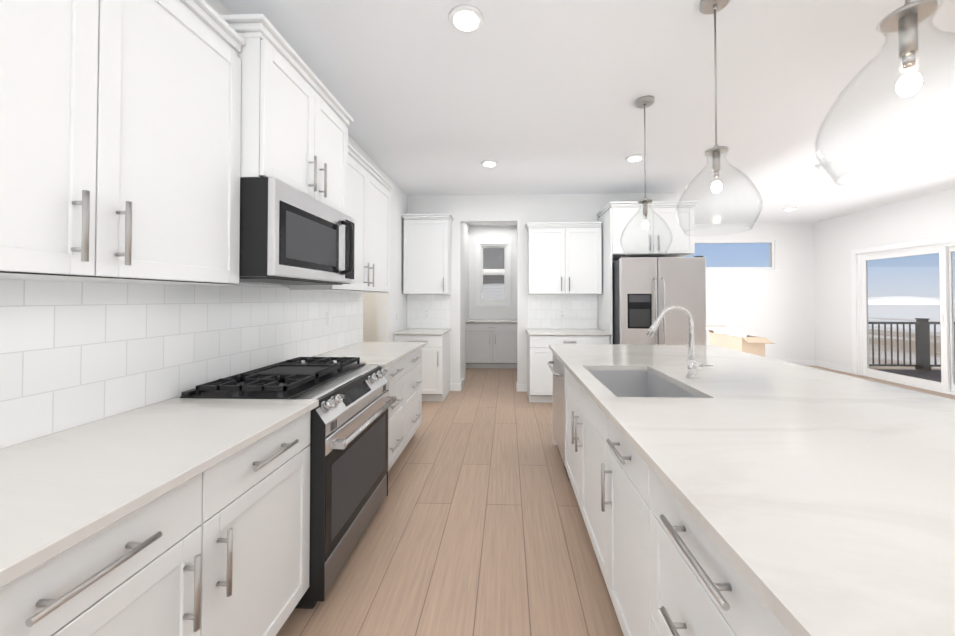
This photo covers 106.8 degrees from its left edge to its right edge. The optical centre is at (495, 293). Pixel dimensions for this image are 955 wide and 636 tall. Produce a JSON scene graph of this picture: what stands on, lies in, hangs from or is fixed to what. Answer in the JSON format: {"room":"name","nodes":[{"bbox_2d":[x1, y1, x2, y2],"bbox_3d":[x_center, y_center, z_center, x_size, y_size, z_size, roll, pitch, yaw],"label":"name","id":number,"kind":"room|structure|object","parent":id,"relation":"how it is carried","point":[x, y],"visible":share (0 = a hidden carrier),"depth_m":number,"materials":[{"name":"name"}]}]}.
{"room":"kitchen","nodes":[
{"label":"kitchen","id":0,"kind":"room"},
{"bbox_2d":[205,0,407,341],"bbox_3d":[-1.492,-0.068,1.341,0.140,2.860,8.010,0,-1,2],"label":"wall","id":1,"kind":"structure","parent":0,"point":[391,303],"depth_m":4.57,"materials":[{"name":"white paint"}]},
{"bbox_2d":[0,0,245,285],"bbox_3d":[-1.260,-0.579,1.015,0.341,1.074,1.078,0,-1,2],"label":"upper cabinet","id":2,"kind":"object","parent":1,"relation":"attached to","point":[120,134],"visible":1,"depth_m":1.06,"materials":[{"name":"white paint"}]},
{"bbox_2d":[0,279,362,448],"bbox_3d":[-1.420,0.191,1.260,0.008,0.560,4.660,0,-1,2],"label":"backsplash","id":3,"kind":"structure","parent":1,"relation":"attached to","point":[74,354],"depth_m":1.38,"materials":[{"name":"white tile"}]},
{"bbox_2d":[220,14,352,215],"bbox_3d":[-1.177,-0.849,1.966,0.441,0.689,0.898,0,-1,2],"label":"upper cabinet","id":4,"kind":"object","parent":1,"relation":"attached to","point":[296,118],"visible":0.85,"depth_m":1.72,"materials":[{"name":"white paint"}]},
{"bbox_2d":[235,177,354,287],"bbox_3d":[-1.138,-0.270,1.957,0.520,0.462,0.816,0,-1,2],"label":"microwave","id":5,"kind":"object","parent":4,"relation":"attached to","point":[290,235],"visible":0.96,"depth_m":1.68,"materials":[{"name":"silver metal"}]},
{"bbox_2d":[289,142,393,292],"bbox_3d":[-1.193,-0.552,2.973,0.341,1.074,1.198,0,-1,2],"label":"upper cabinet","id":6,"kind":"object","parent":1,"relation":"attached to","point":[370,186],"visible":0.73,"depth_m":2.95,"materials":[{"name":"white paint"}]},
{"bbox_2d":[466,223,468,320],"bbox_3d":[-0.643,0.006,6.609,0.140,2.860,1.500,0,-1,2],"label":"wall","id":7,"kind":"structure","parent":0,"point":[467,271],"depth_m":7.02,"materials":[{"name":"white paint"}]},
{"bbox_2d":[363,193,677,383],"bbox_3d":[0.040,-0.009,5.496,5.180,2.860,0.680,0,-1,2],"label":"wall","id":8,"kind":"structure","parent":0,"point":[520,210],"depth_m":5.17,"materials":[{"name":"white paint"}]},
{"bbox_2d":[424,309,428,316],"bbox_3d":[-1.002,0.286,5.173,0.072,0.116,0.010,0,-1,2],"label":"electrical outlet","id":9,"kind":"object","parent":8,"relation":"attached to","point":[426,312],"visible":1,"depth_m":5.17,"materials":[{"name":"white plastic"}]},
{"bbox_2d":[401,213,453,294],"bbox_3d":[-0.957,-0.543,5.023,0.698,1.114,0.341,0,-1,2],"label":"upper cabinet","id":10,"kind":"object","parent":8,"relation":"attached to","point":[427,257],"visible":1,"depth_m":4.90,"materials":[{"name":"white paint"}]},
{"bbox_2d":[459,378,463,390],"bbox_3d":[-0.497,1.364,5.347,0.016,0.110,0.414,0,-1,2],"label":"baseboard","id":11,"kind":"structure","parent":8,"relation":"attached to","point":[461,384],"depth_m":5.19,"materials":[{"name":"white paint"}]},
{"bbox_2d":[407,293,596,328],"bbox_3d":[0.090,0.256,5.146,2.757,0.540,0.008,0,-1,2],"label":"backsplash","id":12,"kind":"structure","parent":8,"relation":"attached to","point":[544,311],"depth_m":5.12,"materials":[{"name":"white tile"}]},
{"bbox_2d":[560,309,564,316],"bbox_3d":[0.967,0.285,5.106,0.072,0.116,0.010,0,-1,2],"label":"electrical outlet","id":13,"kind":"object","parent":8,"relation":"attached to","point":[562,312],"visible":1,"depth_m":5.10,"materials":[{"name":"white plastic"}]},
{"bbox_2d":[525,222,601,294],"bbox_3d":[0.937,-0.479,4.958,1.028,0.984,0.341,0,-1,2],"label":"upper cabinet","id":14,"kind":"object","parent":8,"relation":"attached to","point":[564,258],"visible":1,"depth_m":4.83,"materials":[{"name":"white paint"}]},
{"bbox_2d":[597,201,697,259],"bbox_3d":[2.000,-0.822,4.757,1.098,0.664,0.681,0,-1,2],"label":"upper cabinet","id":15,"kind":"object","parent":8,"relation":"attached to","point":[681,244],"visible":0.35,"depth_m":4.46,"materials":[{"name":"white paint"}]},
{"bbox_2d":[219,0,954,225],"bbox_3d":[1.591,-1.545,2.277,9.700,0.120,10.450,0,-1,2],"label":"ceiling","id":16,"kind":"structure","parent":0,"point":[535,96],"depth_m":2.66,"materials":[{"name":"white paint"}]},
{"bbox_2d":[449,4,483,32],"bbox_3d":[-0.157,-1.481,1.921,0.190,0.016,0.190,0,-1,2],"label":"recessed light","id":17,"kind":"object","parent":16,"relation":"in","point":[465,18],"visible":0.98,"depth_m":1.90,"materials":[{"name":"white plastic"}]},
{"bbox_2d":[481,160,497,166],"bbox_3d":[-0.063,-1.452,3.968,0.190,0.016,0.190,0,-1,2],"label":"recessed light","id":18,"kind":"object","parent":16,"relation":"in","point":[489,163],"visible":0.96,"depth_m":3.94,"materials":[{"name":"white plastic"}]},
{"bbox_2d":[625,154,643,161],"bbox_3d":[1.503,-1.454,3.815,0.190,0.016,0.190,0,-1,2],"label":"recessed light","id":19,"kind":"object","parent":16,"relation":"in","point":[635,158],"visible":0.98,"depth_m":3.80,"materials":[{"name":"white plastic"}]},
{"bbox_2d":[620,96,672,255],"bbox_3d":[1.146,-0.888,2.709,0.372,1.180,0.372,0,-1,2],"label":"pendant light","id":20,"kind":"object","parent":16,"relation":"hanging from","point":[644,102],"visible":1,"depth_m":2.70,"materials":[{"name":"clear glass"}]},
{"bbox_2d":[675,0,762,235],"bbox_3d":[1.115,-0.901,1.789,0.372,1.180,0.372,0,-1,2],"label":"pendant light","id":21,"kind":"object","parent":16,"relation":"hanging from","point":[716,151],"visible":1,"depth_m":1.79,"materials":[{"name":"clear glass"}]},
{"bbox_2d":[783,207,796,210],"bbox_3d":[4.989,-1.424,5.998,0.190,0.016,0.190,0,-1,2],"label":"recessed light","id":22,"kind":"object","parent":16,"relation":"in","point":[790,209],"visible":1,"depth_m":5.97,"materials":[{"name":"white plastic"}]},
{"bbox_2d":[814,162,831,168],"bbox_3d":[3.701,-1.442,4.001,0.144,0.036,0.144,0,-1,2],"label":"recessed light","id":23,"kind":"object","parent":16,"relation":"attached to","point":[818,166],"visible":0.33,"depth_m":3.98,"materials":[{"name":"white plastic"}]},
{"bbox_2d":[814,0,954,186],"bbox_3d":[1.085,-0.913,0.935,0.372,1.180,0.372,0,-1,2],"label":"pendant light","id":24,"kind":"object","parent":16,"relation":"hanging from","point":[903,21],"visible":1,"depth_m":0.93,"materials":[{"name":"clear glass"}]},
{"bbox_2d":[276,366,954,635],"bbox_3d":[1.591,1.425,2.236,9.700,0.100,10.450,0,-1,2],"label":"floor","id":25,"kind":"structure","parent":0,"point":[476,526],"depth_m":1.96,"materials":[{"name":"brown wood"}]},
{"bbox_2d":[0,411,310,635],"bbox_3d":[-1.100,0.917,0.988,0.661,0.880,1.078,0,-1,2],"label":"base cabinet","id":26,"kind":"object","parent":25,"relation":"on","point":[222,548],"visible":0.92,"depth_m":0.96,"materials":[{"name":"white paint"}]},
{"bbox_2d":[180,356,396,608],"bbox_3d":[-1.003,0.890,1.936,0.710,0.961,0.832,0,-1,2],"label":"range","id":27,"kind":"object","parent":25,"relation":"on","point":[348,454],"visible":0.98,"depth_m":1.71,"materials":[{"name":"silver metal"}]},
{"bbox_2d":[385,347,421,470],"bbox_3d":[-1.034,0.945,2.927,0.661,0.880,1.158,0,-1,2],"label":"base cabinet","id":28,"kind":"object","parent":25,"relation":"on","point":[403,376],"visible":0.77,"depth_m":2.88,"materials":[{"name":"white paint"}]},
{"bbox_2d":[301,342,425,368],"bbox_3d":[-1.033,0.490,2.946,0.649,0.030,1.185,0,-1,2],"label":"countertop","id":29,"kind":"structure","parent":28,"relation":"on","point":[384,355],"depth_m":2.90,"materials":[{"name":"stone"}]},
{"bbox_2d":[394,331,449,400],"bbox_3d":[-0.982,0.972,4.843,0.628,0.880,0.661,0,-1,2],"label":"base cabinet","id":30,"kind":"object","parent":25,"relation":"on","point":[435,367],"visible":0.6,"depth_m":4.56,"materials":[{"name":"white paint"}]},
{"bbox_2d":[393,328,450,334],"bbox_3d":[-0.976,0.517,4.851,0.647,0.030,0.644,0,-1,2],"label":"countertop","id":31,"kind":"structure","parent":30,"relation":"on","point":[424,331],"depth_m":4.66,"materials":[{"name":"stone"}]},
{"bbox_2d":[466,323,516,368],"bbox_3d":[-0.039,1.002,7.000,1.028,0.880,0.631,0,-1,2],"label":"base cabinet","id":32,"kind":"object","parent":25,"relation":"on","point":[491,345],"visible":0.85,"depth_m":6.73,"materials":[{"name":"white paint"}]},
{"bbox_2d":[466,319,516,322],"bbox_3d":[-0.038,0.547,7.021,1.036,0.030,0.618,0,-1,2],"label":"countertop","id":33,"kind":"structure","parent":32,"relation":"on","point":[491,321],"depth_m":6.73,"materials":[{"name":"stone"}]},
{"bbox_2d":[527,333,609,401],"bbox_3d":[0.951,0.971,4.777,1.008,0.880,0.661,0,-1,2],"label":"base cabinet","id":34,"kind":"object","parent":25,"relation":"on","point":[539,374],"visible":0.23,"depth_m":4.50,"materials":[{"name":"white paint"}]},
{"bbox_2d":[526,328,611,334],"bbox_3d":[0.952,0.516,4.786,1.040,0.030,0.644,0,-1,2],"label":"countertop","id":35,"kind":"structure","parent":34,"relation":"on","point":[532,331],"depth_m":4.52,"materials":[{"name":"stone"}]},
{"bbox_2d":[598,208,612,343],"bbox_3d":[1.478,0.167,4.781,0.022,2.488,0.640,0,-1,2],"label":"panel","id":36,"kind":"object","parent":25,"relation":"on","point":[605,310],"visible":0.58,"depth_m":4.66,"materials":[{"name":"white paint"}]},
{"bbox_2d":[612,256,706,344],"bbox_3d":[1.994,0.483,4.559,0.990,1.848,0.926,0,-1,2],"label":"refrigerator","id":37,"kind":"object","parent":25,"relation":"on","point":[646,291],"visible":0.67,"depth_m":4.17,"materials":[{"name":"silver metal"}]},
{"bbox_2d":[553,368,791,635],"bbox_3d":[1.047,0.930,1.851,1.201,0.879,2.890,0,-1,2],"label":"kitchen island","id":38,"kind":"object","parent":25,"relation":"on","point":[667,567],"visible":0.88,"depth_m":1.09,"materials":[{"name":"white paint"}]},
{"bbox_2d":[547,353,569,480],"bbox_3d":[0.789,0.947,2.925,0.669,0.876,0.636,0,-1,2],"label":"dishwasher","id":39,"kind":"object","parent":38,"relation":"in","point":[558,370],"visible":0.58,"depth_m":2.85,"materials":[{"name":"silver metal"}]},
{"bbox_2d":[549,344,954,635],"bbox_3d":[1.216,0.590,1.860,1.523,0.260,2.970,0,-1,2],"label":"island countertop","id":40,"kind":"structure","parent":38,"relation":"on","point":[815,502],"depth_m":0.89,"materials":[{"name":"stone"}]},
{"bbox_2d":[645,305,713,378],"bbox_3d":[0.985,0.262,1.913,0.320,0.396,0.126,0,-1,2],"label":"faucet","id":41,"kind":"object","parent":40,"relation":"on","point":[692,365],"visible":1,"depth_m":1.94,"materials":[{"name":"silver metal"}]},
{"bbox_2d":[706,326,774,356],"bbox_3d":[3.210,0.937,4.705,0.510,0.946,0.920,0,-1,2],"label":"cardboard box","id":42,"kind":"object","parent":25,"relation":"on","point":[737,339],"visible":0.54,"depth_m":4.60,"materials":[{"name":"beige cardboard"}]},
{"bbox_3d":[-1.143,0.899,-0.301,0.661,0.880,1.498,0,-1,2],"label":"base cabinet","id":43,"kind":"object","parent":25,"relation":"on","visible":0},
{"bbox_2d":[0,398,318,587],"bbox_3d":[-1.126,0.452,0.225,0.649,0.030,2.620,0,-1,2],"label":"countertop","id":44,"kind":"structure","parent":43,"relation":"on","point":[62,491],"depth_m":0.93,"materials":[{"name":"stone"}]},
{"bbox_2d":[469,223,814,359],"bbox_3d":[1.734,0.017,7.349,9.640,2.860,0.140,0,-1,2],"label":"wall","id":45,"kind":"structure","parent":0,"point":[776,308],"depth_m":7.16,"materials":[{"name":"white paint"}]},
{"bbox_2d":[476,240,510,306],"bbox_3d":[-0.033,-0.413,7.387,0.737,1.370,0.116,0,-1,2],"label":"alcove window","id":46,"kind":"structure","parent":45,"relation":"in","point":[482,273],"depth_m":7.35,"materials":[{"name":"white plastic"}]},
{"bbox_2d":[690,241,773,269],"bbox_3d":[4.542,-0.785,7.265,2.260,0.600,0.080,0,-1,2],"label":"window","id":47,"kind":"structure","parent":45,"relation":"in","point":[771,250],"depth_m":7.22,"materials":[{"name":"white plastic"}]},
{"bbox_2d":[695,240,779,270],"bbox_3d":[4.540,-0.768,7.200,2.400,0.635,0.050,0,-1,2],"label":"window frame","id":48,"kind":"structure","parent":45,"relation":"in","point":[774,269],"depth_m":7.17,"materials":[{"name":"white paint"}]},
{"bbox_2d":[781,360,814,365],"bbox_3d":[4.549,1.389,7.157,3.720,0.110,0.014,0,-1,2],"label":"baseboard","id":49,"kind":"structure","parent":45,"relation":"attached to","point":[801,362],"depth_m":7.10,"materials":[{"name":"white paint"}]},
{"bbox_2d":[813,188,954,373],"bbox_3d":[6.311,-0.056,2.167,0.140,2.860,10.190,0,-1,2],"label":"wall","id":50,"kind":"structure","parent":0,"point":[837,240],"depth_m":6.42,"materials":[{"name":"white paint"}]},
{"bbox_2d":[815,360,851,373],"bbox_3d":[6.388,1.383,6.702,0.014,0.110,0.740,0,-1,2],"label":"baseboard","id":51,"kind":"structure","parent":50,"relation":"attached to","point":[846,369],"depth_m":6.66,"materials":[{"name":"white paint"}]},
{"bbox_2d":[851,235,954,374],"bbox_3d":[6.340,0.307,5.028,0.036,2.215,2.610,0,-1,2],"label":"door frame","id":52,"kind":"structure","parent":50,"relation":"attached to","point":[855,253],"depth_m":6.24,"materials":[{"name":"white paint"}]},
{"bbox_2d":[858,242,954,395],"bbox_3d":[6.398,0.349,5.025,0.120,2.130,2.440,0,-1,2],"label":"sliding door","id":53,"kind":"structure","parent":50,"relation":"in","point":[946,385],"depth_m":5.31,"materials":[{"name":"white plastic"}]},
{"label":"outside","id":54,"kind":"structure","parent":0,"visible":0},
{"bbox_2d":[868,301,954,369],"bbox_3d":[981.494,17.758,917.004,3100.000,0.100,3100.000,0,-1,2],"label":"ground","id":55,"kind":"structure","parent":54,"point":[899,314],"depth_m":52.01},
{"bbox_2d":[483,248,503,299],"bbox_3d":[-1.065,0.730,16.870,11.800,8.700,9.000,0,-1,2],"label":"neighbor house","id":56,"kind":"structure","parent":55,"relation":"on","point":[491,258],"depth_m":12.85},
{"bbox_2d":[868,296,954,304],"bbox_3d":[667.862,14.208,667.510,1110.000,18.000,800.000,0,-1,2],"label":"hills","id":57,"kind":"structure","parent":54,"point":[898,301],"depth_m":285.14,"materials":[{"name":"white"}]},
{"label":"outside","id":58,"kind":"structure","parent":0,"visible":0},
{"bbox_2d":[876,369,940,381],"bbox_3d":[8.307,2.942,4.874,3.655,2.940,4.220,0,-1,2],"label":"deck","id":59,"kind":"object","parent":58,"point":[928,375],"depth_m":6.63,"materials":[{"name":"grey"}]},
{"bbox_2d":[868,318,954,370],"bbox_3d":[8.302,0.965,4.902,3.675,1.015,4.230,0,-1,2],"label":"railing","id":60,"kind":"object","parent":59,"relation":"on","point":[919,334],"depth_m":6.94,"materials":[{"name":"brown metal"}]}
]}

